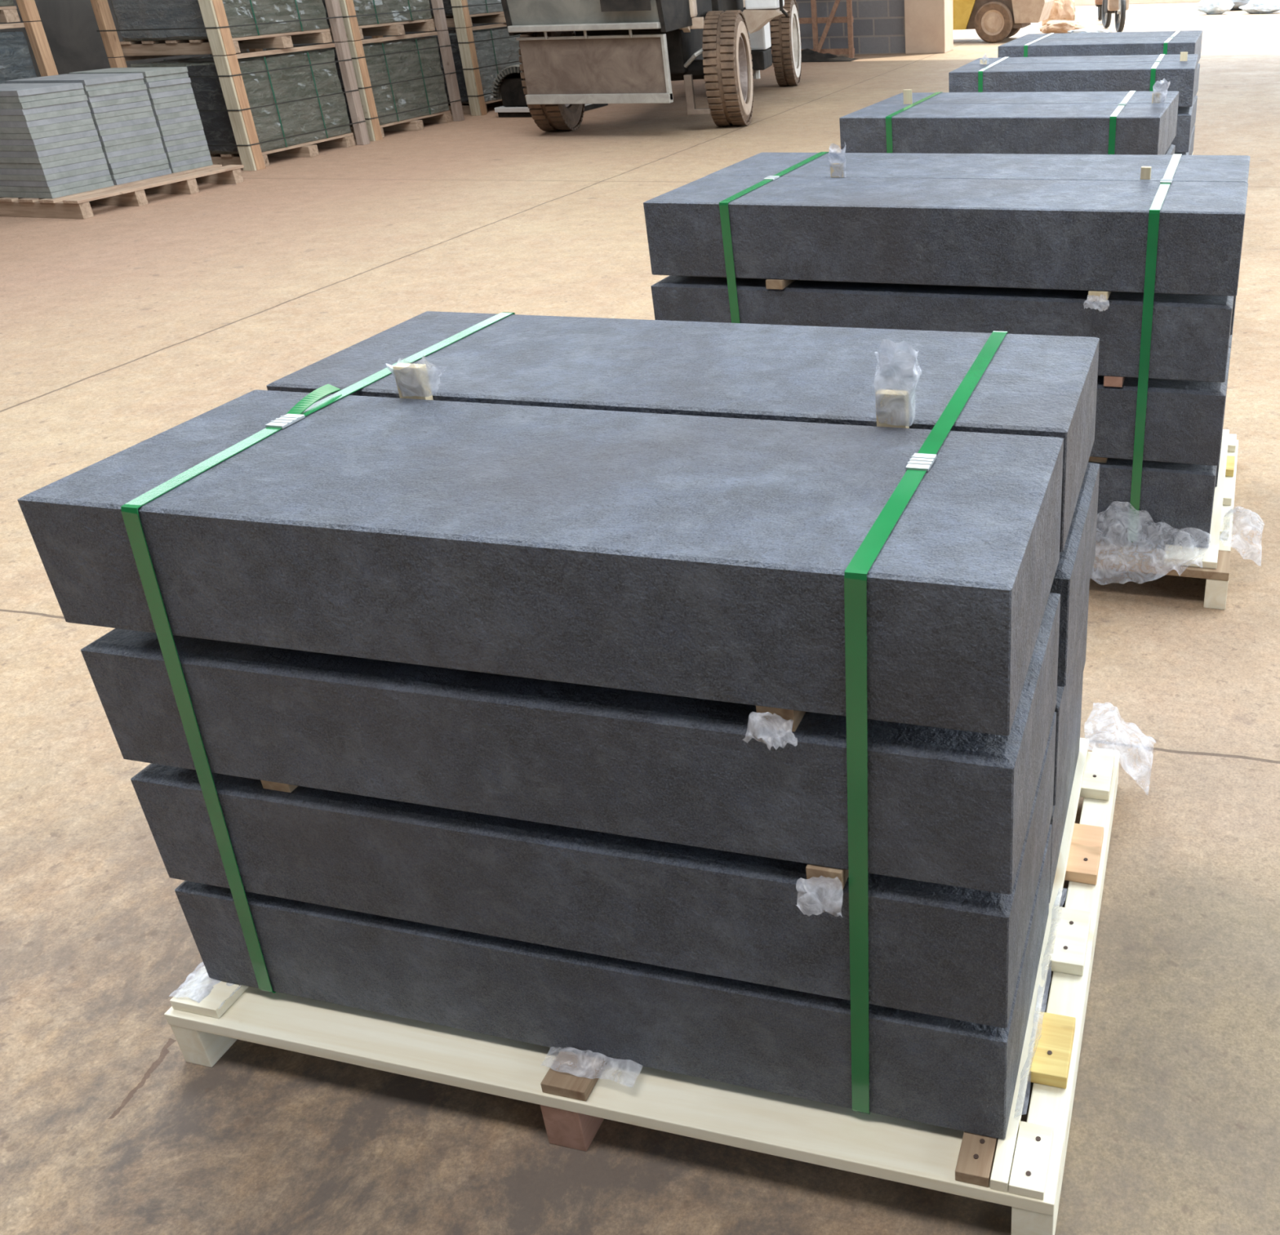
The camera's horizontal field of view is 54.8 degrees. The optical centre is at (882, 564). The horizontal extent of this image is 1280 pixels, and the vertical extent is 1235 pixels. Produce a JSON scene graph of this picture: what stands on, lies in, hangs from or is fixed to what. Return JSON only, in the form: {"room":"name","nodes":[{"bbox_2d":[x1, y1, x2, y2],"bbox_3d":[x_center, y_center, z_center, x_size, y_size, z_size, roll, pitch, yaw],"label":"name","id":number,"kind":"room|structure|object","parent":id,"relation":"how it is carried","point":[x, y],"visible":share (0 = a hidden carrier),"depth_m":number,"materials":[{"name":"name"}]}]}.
{"room":"stone warehouse","nodes":[
{"label":"stone warehouse","id":0,"kind":"room"},
{"bbox_2d":[0,0,502,76],"bbox_3d":[-8.736,-3.519,6.145,0.200,3.700,25.600,5,28,14],"label":"wall","id":1,"kind":"structure","parent":0,"point":[70,27],"depth_m":10.86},
{"bbox_2d":[0,2,1279,1234],"bbox_3d":[4.533,-10.633,23.234,46.000,0.120,70.000,5,28,14],"label":"floor","id":2,"kind":"structure","parent":0,"point":[122,326],"depth_m":1.98,"materials":[{"name":"concrete"}]},
{"bbox_2d":[0,21,58,76],"bbox_3d":[-6.265,-2.846,7.606,1.017,1.000,1.606,5,28,14],"label":"wooden crate","id":3,"kind":"object","parent":2,"relation":"on","point":[35,31],"visible":0.19,"depth_m":7.96,"materials":[{"name":"brown wood"}]},
{"bbox_2d":[0,31,36,84],"bbox_3d":[-6.245,-2.874,7.601,0.866,0.864,1.400,5,28,14],"label":"bundle","id":4,"kind":"object","parent":3,"relation":"on","point":[15,60],"visible":0.23,"depth_m":7.87,"materials":[{"name":"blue stone"}]},
{"bbox_2d":[0,0,40,22],"bbox_3d":[-6.296,-3.651,7.195,1.017,0.800,1.606,5,28,14],"label":"wooden crate","id":5,"kind":"object","parent":3,"relation":"on","point":[28,9],"visible":0.98,"depth_m":7.84,"materials":[{"name":"brown wood"}]},
{"bbox_2d":[0,164,244,218],"bbox_3d":[-4.874,-2.370,7.552,0.930,0.105,1.280,6,28,16],"label":"wooden pallet","id":6,"kind":"object","parent":2,"relation":"on","point":[77,206],"visible":0.59,"depth_m":7.24,"materials":[{"name":"brown wood"}]},
{"bbox_2d":[0,66,213,198],"bbox_3d":[-4.954,-2.700,7.419,0.630,0.607,1.221,6,28,16],"label":"stack","id":7,"kind":"object","parent":6,"relation":"on","point":[86,78],"depth_m":7.19,"materials":[{"name":"stone"}]},
{"bbox_2d":[107,41,369,170],"bbox_3d":[-4.748,-3.433,8.916,1.017,0.745,1.306,5,28,14],"label":"wooden crate","id":8,"kind":"object","parent":2,"relation":"on","point":[251,156],"visible":0.66,"depth_m":8.54,"materials":[{"name":"brown wood"}]},
{"bbox_2d":[90,0,347,57],"bbox_3d":[-4.776,-4.124,8.563,1.017,0.800,1.306,5,28,14],"label":"wooden crate","id":9,"kind":"object","parent":8,"relation":"on","point":[220,42],"visible":0.74,"depth_m":8.29,"materials":[{"name":"brown wood"}]},
{"bbox_2d":[111,0,328,41],"bbox_3d":[-4.759,-4.147,8.547,0.866,0.664,1.124,5,28,14],"label":"bundle","id":10,"kind":"object","parent":9,"relation":"on","point":[130,14],"visible":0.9,"depth_m":8.24,"materials":[{"name":"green stone"}]},
{"bbox_2d":[130,49,351,153],"bbox_3d":[-4.731,-3.455,8.900,0.866,0.609,1.124,5,28,14],"label":"bundle","id":11,"kind":"object","parent":8,"relation":"on","point":[274,122],"visible":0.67,"depth_m":8.66,"materials":[{"name":"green stone"}]},
{"bbox_2d":[248,30,464,141],"bbox_3d":[-4.433,-4.078,10.160,1.017,0.740,1.316,5,28,14],"label":"wooden crate","id":12,"kind":"object","parent":2,"relation":"on","point":[375,131],"visible":0.47,"depth_m":10.07,"materials":[{"name":"brown wood"}]},
{"bbox_2d":[266,36,448,126],"bbox_3d":[-4.416,-4.101,10.144,0.866,0.604,1.134,5,28,14],"label":"bundle","id":13,"kind":"object","parent":12,"relation":"on","point":[389,99],"visible":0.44,"depth_m":10.04,"materials":[{"name":"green stone"}]},
{"bbox_2d":[327,0,448,40],"bbox_3d":[-4.460,-4.768,9.807,1.017,0.800,1.316,5,28,14],"label":"wooden crate","id":14,"kind":"object","parent":12,"relation":"on","point":[354,32],"visible":0.46,"depth_m":9.86,"materials":[{"name":"brown wood"}]},
{"bbox_2d":[322,0,431,26],"bbox_3d":[-4.443,-4.790,9.791,0.866,0.664,1.134,5,28,14],"label":"bundle","id":15,"kind":"object","parent":14,"relation":"on","point":[362,6],"visible":0.38,"depth_m":9.79,"materials":[{"name":"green stone"}]},
{"bbox_2d":[372,22,519,115],"bbox_3d":[-4.020,-4.863,11.663,1.017,0.740,1.546,5,28,14],"label":"wooden crate","id":16,"kind":"object","parent":2,"relation":"on","point":[477,106],"visible":0.37,"depth_m":10.95,"materials":[{"name":"brown wood"}]},
{"bbox_2d":[386,25,521,103],"bbox_3d":[-4.003,-4.886,11.647,0.866,0.604,1.363,5,28,14],"label":"bundle","id":17,"kind":"object","parent":16,"relation":"on","point":[496,51],"visible":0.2,"depth_m":11.22,"materials":[{"name":"stone"}]},
{"bbox_2d":[430,0,506,27],"bbox_3d":[-4.047,-5.552,11.310,1.017,0.800,1.546,5,28,14],"label":"wooden crate","id":18,"kind":"object","parent":16,"relation":"on","point":[461,18],"visible":0.4,"depth_m":10.84,"materials":[{"name":"brown wood"}]},
{"bbox_2d":[429,0,503,16],"bbox_3d":[-4.030,-5.575,11.295,0.866,0.664,1.363,5,28,14],"label":"bundle","id":19,"kind":"object","parent":18,"relation":"on","point":[492,7],"visible":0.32,"depth_m":11.00,"materials":[{"name":"stone"}]},
{"bbox_2d":[490,63,608,117],"bbox_3d":[-3.091,-4.433,11.086,0.705,0.434,0.950,5,28,14],"label":"hood","id":20,"kind":"object","parent":2,"relation":"on","point":[508,86],"visible":0.27,"depth_m":10.81,"materials":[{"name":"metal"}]},
{"bbox_2d":[164,737,1119,1234],"bbox_3d":[-0.250,0.446,1.692,1.087,0.100,0.809,5,28,14],"label":"wooden pallet","id":21,"kind":"object","parent":2,"relation":"on","point":[1023,1171],"visible":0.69,"depth_m":1.36,"materials":[{"name":"beige wood"}]},
{"bbox_2d":[168,965,232,1007],"bbox_3d":[-0.828,0.515,1.486,0.077,0.014,0.077,5,28,14],"label":"plastic film","id":22,"kind":"object","parent":21,"relation":"on","point":[199,992],"visible":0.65,"depth_m":1.47,"materials":[{"name":"white"}]},
{"bbox_2d":[555,1048,637,1085],"bbox_3d":[-0.329,0.565,1.346,0.117,0.011,0.029,5,28,14],"label":"plastic film","id":23,"kind":"object","parent":21,"relation":"on","point":[585,1068],"visible":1,"depth_m":1.34,"materials":[{"name":"white"}]},
{"bbox_2d":[174,823,1052,1139],"bbox_3d":[-0.315,0.417,1.481,1.000,0.148,0.341,5,28,14],"label":"stone block","id":24,"kind":"object","parent":21,"relation":"on","point":[947,1073],"visible":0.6,"depth_m":1.32,"materials":[{"name":"stone"}]},
{"bbox_2d":[130,711,1056,1028],"bbox_3d":[-0.320,0.270,1.408,1.000,0.150,0.345,5,28,14],"label":"stone block","id":25,"kind":"object","parent":24,"relation":"on","point":[946,951],"visible":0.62,"depth_m":1.24,"materials":[{"name":"stone"}]},
{"bbox_2d":[260,780,297,792],"bbox_3d":[-0.579,0.087,1.597,0.036,0.022,0.678,5,28,14],"label":"spacer","id":26,"kind":"object","parent":25,"relation":"on","point":[266,784],"visible":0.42,"depth_m":1.31,"materials":[{"name":"brown wood"}]},
{"bbox_2d":[80,592,1060,894],"bbox_3d":[-0.327,0.123,1.319,1.000,0.149,0.322,5,28,14],"label":"stone block","id":27,"kind":"object","parent":25,"relation":"on","point":[946,806],"visible":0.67,"depth_m":1.16,"materials":[{"name":"stone"}]},
{"bbox_2d":[17,389,1063,735],"bbox_3d":[-0.335,-0.036,1.249,1.000,0.144,0.339,5,28,14],"label":"stone block","id":28,"kind":"object","parent":27,"relation":"on","point":[704,557],"visible":1,"depth_m":1.13,"materials":[{"name":"stone"}]},
{"bbox_3d":[-0.568,-0.079,1.540,0.036,0.027,0.620,5,28,14],"label":"spacer","id":29,"kind":"object","parent":27,"relation":"on","visible":0},
{"bbox_2d":[389,355,444,399],"bbox_3d":[-0.548,-0.155,1.458,0.067,0.204,0.039,5,28,14],"label":"plastic film","id":30,"kind":"object","parent":29,"relation":"on","point":[413,381],"visible":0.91,"depth_m":1.42,"materials":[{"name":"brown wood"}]},
{"bbox_2d":[1048,674,1083,903],"bbox_3d":[-0.225,0.257,1.788,1.000,0.148,0.347,5,28,14],"label":"stone block","id":31,"kind":"object","parent":21,"relation":"on","point":[1060,811],"visible":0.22,"depth_m":1.64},
{"bbox_2d":[1053,582,1089,805],"bbox_3d":[-0.229,0.112,1.710,1.000,0.150,0.348,5,28,14],"label":"stone block","id":32,"kind":"object","parent":31,"relation":"on","point":[1067,696],"visible":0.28,"depth_m":1.54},
{"bbox_2d":[794,863,848,915],"bbox_3d":[0.029,0.158,1.433,0.050,0.042,0.715,5,28,14],"label":"spacer","id":33,"kind":"object","parent":32,"relation":"on","point":[820,882],"visible":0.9,"depth_m":1.13,"materials":[{"name":"brown wood"}]},
{"bbox_2d":[1049,462,1099,686],"bbox_3d":[-0.228,-0.041,1.633,1.000,0.149,0.344,5,28,14],"label":"stone block","id":34,"kind":"object","parent":32,"relation":"on","point":[1071,580],"visible":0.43,"depth_m":1.44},
{"bbox_2d":[266,311,1099,552],"bbox_3d":[-0.243,-0.197,1.557,1.000,0.144,0.347,5,28,14],"label":"stone block","id":35,"kind":"object","parent":34,"relation":"on","point":[1042,385],"visible":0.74,"depth_m":1.48,"materials":[{"name":"stone"}]},
{"bbox_2d":[120,311,515,993],"bbox_3d":[-0.653,0.073,1.611,0.070,0.669,0.708,5,28,14],"label":"strap","id":36,"kind":"object","parent":35,"relation":"attached to","point":[306,406],"visible":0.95,"depth_m":1.31,"materials":[{"name":"green plastic"}]},
{"bbox_2d":[844,330,1008,1114],"bbox_3d":[0.068,0.140,1.433,0.046,0.662,0.708,5,28,14],"label":"strap","id":37,"kind":"object","parent":35,"relation":"attached to","point":[855,573],"visible":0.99,"depth_m":1.12,"materials":[{"name":"green plastic"}]},
{"bbox_2d":[746,705,805,750],"bbox_3d":[-0.012,-0.007,1.366,0.050,0.036,0.703,5,28,14],"label":"spacer","id":38,"kind":"object","parent":34,"relation":"on","point":[771,719],"visible":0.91,"depth_m":1.07,"materials":[{"name":"brown wood"}]},
{"bbox_2d":[874,337,919,428],"bbox_3d":[0.018,-0.124,1.309,0.052,0.244,0.034,5,28,14],"label":"wooden block","id":39,"kind":"object","parent":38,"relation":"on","point":[894,405],"visible":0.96,"depth_m":1.27,"materials":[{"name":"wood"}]},
{"bbox_2d":[1090,703,1151,773],"bbox_3d":[0.369,0.272,1.853,0.108,0.080,0.147,5,28,14],"label":"plastic film","id":40,"kind":"object","parent":21,"relation":"on","point":[1126,735],"visible":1,"depth_m":1.82,"materials":[{"name":"white"}]},
{"bbox_2d":[500,0,801,131],"bbox_3d":[-1.779,-4.913,10.677,1.889,1.570,4.620,0,27,4],"label":"wheel loader","id":41,"kind":"object","parent":2,"relation":"on","point":[620,51],"visible":1,"depth_m":9.14,"materials":[{"name":"metal"}]},
{"bbox_2d":[768,0,854,57],"bbox_3d":[-0.990,-7.360,15.478,1.220,1.500,0.110,5,28,14],"label":"gate","id":42,"kind":"object","parent":2,"relation":"on","point":[814,20],"visible":0.47,"depth_m":15.57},
{"bbox_2d":[771,49,859,62],"bbox_3d":[-1.054,-6.573,15.436,1.450,0.133,0.400,5,28,14],"label":"heap","id":43,"kind":"object","parent":2,"relation":"on","point":[806,55],"visible":0.44,"depth_m":15.28,"materials":[{"name":"brown soil"}]},
{"bbox_2d":[952,0,1053,43],"bbox_3d":[1.279,-8.353,17.465,2.337,1.300,1.192,5,28,14],"label":"forklift","id":44,"kind":"object","parent":2,"relation":"on","point":[993,21],"visible":0.5,"depth_m":17.06,"materials":[{"name":"yellow paint"}]},
{"bbox_2d":[1041,0,1075,26],"bbox_3d":[2.727,-8.597,18.523,0.538,0.669,0.488,5,28,14],"label":"sack","id":45,"kind":"object","parent":2,"relation":"on","point":[1064,10],"visible":0.44,"depth_m":18.37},
{"bbox_2d":[1039,19,1084,33],"bbox_3d":[2.721,-8.123,18.097,0.697,0.213,0.418,5,28,14],"label":"sack","id":46,"kind":"object","parent":2,"relation":"on","point":[1056,26],"visible":0.76,"depth_m":17.95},
{"bbox_2d":[1066,27,1109,32],"bbox_3d":[3.027,-7.815,17.567,0.634,0.128,0.322,5,28,14],"label":"heap","id":47,"kind":"object","parent":2,"relation":"on","point":[1084,29],"visible":0.48,"depth_m":17.48,"materials":[{"name":"white plastic"}]},
{"bbox_2d":[1094,0,1102,23],"bbox_3d":[3.804,-9.882,20.576,0.609,1.014,1.820,1,27,6],"label":"motorcycle","id":48,"kind":"object","parent":2,"relation":"on","point":[1098,2],"visible":0.46,"depth_m":21.02,"materials":[{"name":"orange metal"}]},
{"bbox_2d":[1102,0,1128,31],"bbox_3d":[3.589,-8.819,18.512,0.609,1.014,1.820,-2,27,1],"label":"motorcycle","id":49,"kind":"object","parent":2,"relation":"on","point":[1119,7],"visible":1,"depth_m":18.17,"materials":[{"name":"black rubber"}]},
{"bbox_2d":[1074,0,1201,5],"bbox_3d":[6.558,-12.582,26.516,24.000,0.220,0.400,5,28,14],"label":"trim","id":50,"kind":"structure","parent":2,"relation":"on","point":[1077,2],"depth_m":26.56,"materials":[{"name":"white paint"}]},
{"bbox_2d":[1093,429,1238,609],"bbox_3d":[0.197,-0.189,2.899,1.261,0.100,0.792,6,28,15],"label":"wooden pallet","id":51,"kind":"object","parent":2,"relation":"on","point":[1211,563],"visible":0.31,"depth_m":2.45,"materials":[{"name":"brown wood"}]},
{"bbox_2d":[1093,496,1204,589],"bbox_3d":[0.498,-0.042,2.433,0.311,0.169,0.107,6,28,15],"label":"plastic film","id":52,"kind":"object","parent":51,"relation":"on","point":[1099,515],"visible":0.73,"depth_m":2.42,"materials":[{"name":"white"}]},
{"bbox_2d":[1088,457,1217,547],"bbox_3d":[0.138,-0.234,2.701,1.189,0.164,0.318,6,28,15],"label":"stone block","id":53,"kind":"object","parent":51,"relation":"on","point":[1177,499],"visible":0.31,"depth_m":2.43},
{"bbox_2d":[1089,347,1231,466],"bbox_3d":[0.135,-0.389,2.620,1.189,0.151,0.318,6,28,15],"label":"stone block","id":54,"kind":"object","parent":53,"relation":"on","point":[1184,419],"visible":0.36,"depth_m":2.36,"materials":[{"name":"stone"}]},
{"bbox_2d":[650,275,1234,382],"bbox_3d":[0.126,-0.541,2.543,1.189,0.148,0.318,6,28,15],"label":"stone block","id":55,"kind":"object","parent":54,"relation":"on","point":[1190,335],"visible":0.6,"depth_m":2.36,"materials":[{"name":"stone"}]},
{"bbox_2d":[765,279,795,289],"bbox_3d":[-0.130,-0.718,2.725,0.036,0.018,0.658,6,28,15],"label":"spacer","id":56,"kind":"object","parent":55,"relation":"on","point":[780,284],"visible":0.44,"depth_m":2.45,"materials":[{"name":"brown wood"}]},
{"bbox_2d":[643,175,1248,296],"bbox_3d":[0.126,-0.690,2.465,1.189,0.151,0.318,6,28,15],"label":"stone block","id":57,"kind":"object","parent":55,"relation":"on","point":[1077,235],"visible":1,"depth_m":2.34,"materials":[{"name":"stone"}]},
{"bbox_2d":[826,142,846,177],"bbox_3d":[-0.099,-0.832,2.653,0.043,0.208,0.009,6,28,15],"label":"plastic wrap","id":58,"kind":"object","parent":57,"relation":"on","point":[837,167],"visible":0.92,"depth_m":2.62,"materials":[{"name":"clear plastic"}]},
{"bbox_2d":[1214,376,1228,487],"bbox_3d":[0.235,-0.383,2.984,1.189,0.164,0.348,6,28,15],"label":"stone block","id":59,"kind":"object","parent":51,"relation":"on","point":[1217,470],"visible":0.16,"depth_m":2.71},
{"bbox_2d":[1224,311,1235,407],"bbox_3d":[0.229,-0.538,2.905,1.189,0.151,0.348,6,28,15],"label":"stone block","id":60,"kind":"object","parent":59,"relation":"on","point":[1231,335],"visible":0.1,"depth_m":2.63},
{"bbox_2d":[1103,375,1124,386],"bbox_3d":[0.543,-0.503,2.622,0.036,0.021,0.650,6,28,15],"label":"spacer","id":61,"kind":"object","parent":60,"relation":"on","point":[1112,381],"visible":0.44,"depth_m":2.35,"materials":[{"name":"brown wood"}]},
{"bbox_2d":[1230,296,1235,335],"bbox_3d":[0.223,-0.690,2.827,1.189,0.148,0.348,6,28,15],"label":"stone block","id":62,"kind":"object","parent":60,"relation":"on","point":[1234,297],"visible":0.12,"depth_m":2.54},
{"bbox_2d":[707,151,1250,182],"bbox_3d":[0.217,-0.840,2.751,1.189,0.151,0.348,6,28,15],"label":"stone block","id":63,"kind":"object","parent":62,"relation":"on","point":[1123,167],"visible":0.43,"depth_m":2.69,"materials":[{"name":"stone"}]},
{"bbox_2d":[719,151,827,323],"bbox_3d":[-0.218,-0.578,2.842,0.028,0.678,0.674,5,28,14],"label":"strap","id":64,"kind":"object","parent":63,"relation":"attached to","point":[723,205],"visible":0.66,"depth_m":2.47,"materials":[{"name":"green plastic"}]},
{"bbox_2d":[1140,166,1151,179],"bbox_3d":[0.546,-0.810,2.477,0.020,0.025,0.014,6,28,15],"label":"stick","id":65,"kind":"object","parent":63,"relation":"on","point":[1145,172],"visible":1,"depth_m":2.47,"materials":[{"name":"brown wood"}]},
{"bbox_2d":[1128,154,1182,542],"bbox_3d":[0.600,-0.496,2.618,0.024,0.678,0.673,6,28,15],"label":"strap","id":66,"kind":"object","parent":63,"relation":"attached to","point":[1154,211],"visible":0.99,"depth_m":2.32,"materials":[{"name":"green plastic"}]},
{"bbox_2d":[1083,290,1111,311],"bbox_3d":[0.498,-0.643,2.546,0.050,0.032,0.678,6,28,15],"label":"spacer","id":67,"kind":"object","parent":62,"relation":"on","point":[1093,295],"visible":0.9,"depth_m":2.27,"materials":[{"name":"brown wood"}]},
{"bbox_2d":[1195,0,1234,14],"bbox_3d":[6.053,-10.177,21.747,0.675,0.313,0.416,5,28,14],"label":"heap","id":68,"kind":"object","parent":2,"relation":"on","point":[1207,6],"visible":1,"depth_m":21.63,"materials":[{"name":"white plastic"}]},
{"bbox_2d":[1231,0,1249,9],"bbox_3d":[6.764,-10.745,22.743,1.266,0.368,0.629,5,28,14],"label":"heap","id":69,"kind":"object","parent":2,"relation":"on","point":[1237,3],"visible":0.2,"depth_m":22.53,"materials":[{"name":"white stone"}]},
{"bbox_2d":[1239,0,1279,13],"bbox_3d":[6.865,-10.030,21.465,0.820,0.252,0.534,14,31,29],"label":"heap","id":70,"kind":"object","parent":2,"relation":"on","point":[1254,6],"visible":1,"depth_m":21.31,"materials":[{"name":"white plastic"}]},
{"bbox_3d":[1.237,-2.234,6.820,1.071,0.100,1.030,5,28,15],"label":"wooden pallet","id":71,"kind":"object","parent":2,"relation":"on","visible":0},
{"bbox_2d":[1190,125,1195,155],"bbox_3d":[1.291,-2.449,6.964,1.000,0.148,0.463,5,28,15],"label":"stone block","id":72,"kind":"object","parent":71,"relation":"on","point":[1193,129],"visible":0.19,"depth_m":6.87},
{"bbox_2d":[1191,95,1197,131],"bbox_3d":[1.285,-2.595,6.889,1.000,0.150,0.463,5,28,15],"label":"stone block","id":73,"kind":"object","parent":72,"relation":"on","point":[1196,96],"visible":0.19,"depth_m":6.80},
{"bbox_2d":[1194,62,1199,96],"bbox_3d":[1.279,-2.748,6.811,1.000,0.149,0.463,5,28,15],"label":"stone block","id":74,"kind":"object","parent":73,"relation":"on","point":[1198,64],"visible":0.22,"depth_m":6.72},
{"bbox_2d":[1016,30,1202,62],"bbox_3d":[1.273,-2.902,6.732,1.000,0.144,0.463,5,28,15],"label":"stone block","id":75,"kind":"object","parent":74,"relation":"on","point":[1184,33],"visible":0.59,"depth_m":6.68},
{"bbox_3d":[1.166,-2.241,6.565,1.000,0.148,0.463,5,28,15],"label":"stone block","id":76,"kind":"object","parent":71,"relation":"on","visible":0},
{"bbox_3d":[1.160,-2.387,6.490,1.000,0.150,0.463,5,28,15],"label":"stone block","id":77,"kind":"object","parent":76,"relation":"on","visible":0},
{"bbox_3d":[1.154,-2.539,6.412,1.000,0.149,0.463,5,28,15],"label":"stone block","id":78,"kind":"object","parent":77,"relation":"on","visible":0},
{"bbox_2d":[997,35,1199,57],"bbox_3d":[1.148,-2.694,6.333,1.000,0.144,0.463,5,28,15],"label":"stone block","id":79,"kind":"object","parent":78,"relation":"on","point":[1140,45],"visible":0.48,"depth_m":6.16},
{"bbox_2d":[1023,32,1054,57],"bbox_3d":[0.881,-2.603,6.738,0.019,0.659,0.935,6,28,15],"label":"strap","id":80,"kind":"object","parent":79,"relation":"attached to","point":[1025,46],"visible":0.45,"depth_m":6.22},
{"bbox_3d":[0.466,-0.876,4.223,1.056,0.100,0.800,6,28,16],"label":"wooden pallet","id":81,"kind":"object","parent":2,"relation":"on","visible":0},
{"bbox_3d":[0.406,-0.909,4.019,0.985,0.148,0.348,6,28,16],"label":"stone block","id":82,"kind":"object","parent":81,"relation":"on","visible":0},
{"bbox_3d":[0.400,-1.055,3.944,0.985,0.150,0.348,6,28,16],"label":"stone block","id":83,"kind":"object","parent":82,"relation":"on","visible":0},
{"bbox_3d":[0.394,-1.207,3.866,0.985,0.149,0.348,6,28,16],"label":"stone block","id":84,"kind":"object","parent":83,"relation":"on","visible":0},
{"bbox_2d":[839,102,1170,155],"bbox_3d":[0.388,-1.362,3.787,0.985,0.144,0.348,6,28,16],"label":"stone block","id":85,"kind":"object","parent":84,"relation":"on","point":[921,128],"visible":0.76,"depth_m":3.65,"materials":[{"name":"stone"}]},
{"bbox_2d":[902,89,912,103],"bbox_3d":[0.086,-1.537,4.006,0.030,0.100,0.003,6,28,16],"label":"stick","id":86,"kind":"object","parent":85,"relation":"on","point":[907,93],"visible":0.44,"depth_m":3.99,"materials":[{"name":"brown wood"}]},
{"bbox_2d":[1107,90,1135,154],"bbox_3d":[0.781,-1.179,3.957,0.024,0.662,0.706,5,28,15],"label":"strap","id":87,"kind":"object","parent":85,"relation":"attached to","point":[1113,116],"visible":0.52,"depth_m":3.54,"materials":[{"name":"green plastic"}]},
{"bbox_2d":[1151,79,1168,102],"bbox_3d":[0.877,-1.466,3.774,0.050,0.129,0.015,6,28,16],"label":"plastic wrap","id":88,"kind":"object","parent":85,"relation":"on","point":[1157,97],"visible":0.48,"depth_m":3.76,"materials":[{"name":"clear plastic"}]},
{"bbox_3d":[0.508,-1.065,4.317,0.985,0.148,0.348,6,28,16],"label":"stone block","id":89,"kind":"object","parent":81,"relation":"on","visible":0},
{"bbox_3d":[0.503,-1.211,4.242,0.985,0.150,0.348,6,28,16],"label":"stone block","id":90,"kind":"object","parent":89,"relation":"on","visible":0},
{"bbox_2d":[1164,144,1175,155],"bbox_3d":[0.496,-1.364,4.164,0.985,0.149,0.348,6,28,16],"label":"stone block","id":91,"kind":"object","parent":90,"relation":"on","point":[1171,151],"visible":0.1,"depth_m":4.06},
{"bbox_2d":[873,90,1178,149],"bbox_3d":[0.490,-1.518,4.085,0.985,0.144,0.348,6,28,16],"label":"stone block","id":92,"kind":"object","parent":91,"relation":"on","point":[1171,97],"visible":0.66,"depth_m":4.03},
{"bbox_2d":[885,92,941,153],"bbox_3d":[0.126,-1.247,4.145,0.023,0.659,0.706,5,28,15],"label":"strap","id":93,"kind":"object","parent":92,"relation":"attached to","point":[888,118],"visible":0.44,"depth_m":3.73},
{"bbox_3d":[0.877,-1.547,5.502,1.071,0.100,0.800,5,28,14],"label":"wooden pallet","id":94,"kind":"object","parent":2,"relation":"on","visible":0},
{"bbox_3d":[0.825,-1.578,5.296,1.000,0.148,0.348,5,28,14],"label":"stone block","id":95,"kind":"object","parent":94,"relation":"on","visible":0},
{"bbox_2d":[1174,146,1190,155],"bbox_3d":[0.819,-1.724,5.221,1.000,0.150,0.348,5,28,14],"label":"stone block","id":96,"kind":"object","parent":95,"relation":"on","point":[1175,153],"visible":0.05,"depth_m":5.04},
{"bbox_2d":[1170,105,1193,151],"bbox_3d":[0.813,-1.877,5.143,1.000,0.149,0.348,5,28,14],"label":"stone block","id":97,"kind":"object","parent":96,"relation":"on","point":[1181,140],"visible":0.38,"depth_m":4.89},
{"bbox_2d":[948,60,1196,106],"bbox_3d":[0.807,-2.031,5.064,1.000,0.144,0.348,5,28,14],"label":"stone block","id":98,"kind":"object","parent":97,"relation":"on","point":[1180,76],"visible":0.76,"depth_m":4.92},
{"bbox_2d":[977,57,1008,92],"bbox_3d":[0.506,-1.913,5.418,0.020,0.659,0.705,5,28,14],"label":"strap","id":99,"kind":"object","parent":98,"relation":"attached to","point":[980,72],"visible":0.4,"depth_m":5.00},
{"bbox_2d":[1149,53,1164,91],"bbox_3d":[1.189,-1.856,5.251,0.025,0.662,0.705,5,28,14],"label":"strap","id":100,"kind":"object","parent":98,"relation":"attached to","point":[1157,61],"visible":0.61,"depth_m":4.83,"materials":[{"name":"green plastic"}]},
{"bbox_3d":[0.912,-1.736,5.598,1.000,0.148,0.348,5,28,14],"label":"stone block","id":101,"kind":"object","parent":94,"relation":"on","visible":0},
{"bbox_2d":[1189,135,1191,155],"bbox_3d":[0.906,-1.882,5.524,1.000,0.150,0.348,5,28,14],"label":"stone block","id":102,"kind":"object","parent":101,"relation":"on","point":[1191,135],"visible":0.07,"depth_m":5.39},
{"bbox_2d":[1191,95,1195,135],"bbox_3d":[0.900,-2.035,5.446,1.000,0.149,0.348,5,28,14],"label":"stone block","id":103,"kind":"object","parent":102,"relation":"on","point":[1193,101],"visible":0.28,"depth_m":5.31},
{"bbox_2d":[966,53,1198,93],"bbox_3d":[0.894,-2.189,5.367,1.000,0.144,0.348,5,28,14],"label":"stone block","id":104,"kind":"object","parent":103,"relation":"on","point":[1132,58],"visible":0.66,"depth_m":5.32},
{"bbox_2d":[502,0,905,54],"bbox_3d":[4.987,-9.142,13.556,21.800,6.000,0.200,5,28,14],"label":"wall","id":105,"kind":"structure","parent":0,"point":[878,25],"depth_m":16.02,"materials":[{"name":"concrete"}]},
{"bbox_2d":[904,0,953,53],"bbox_3d":[0.530,-9.570,14.737,0.540,6.000,0.550,5,28,14],"label":"pillar","id":106,"kind":"structure","parent":105,"relation":"attached to","point":[928,24],"depth_m":15.73,"materials":[{"name":"beige paint"}]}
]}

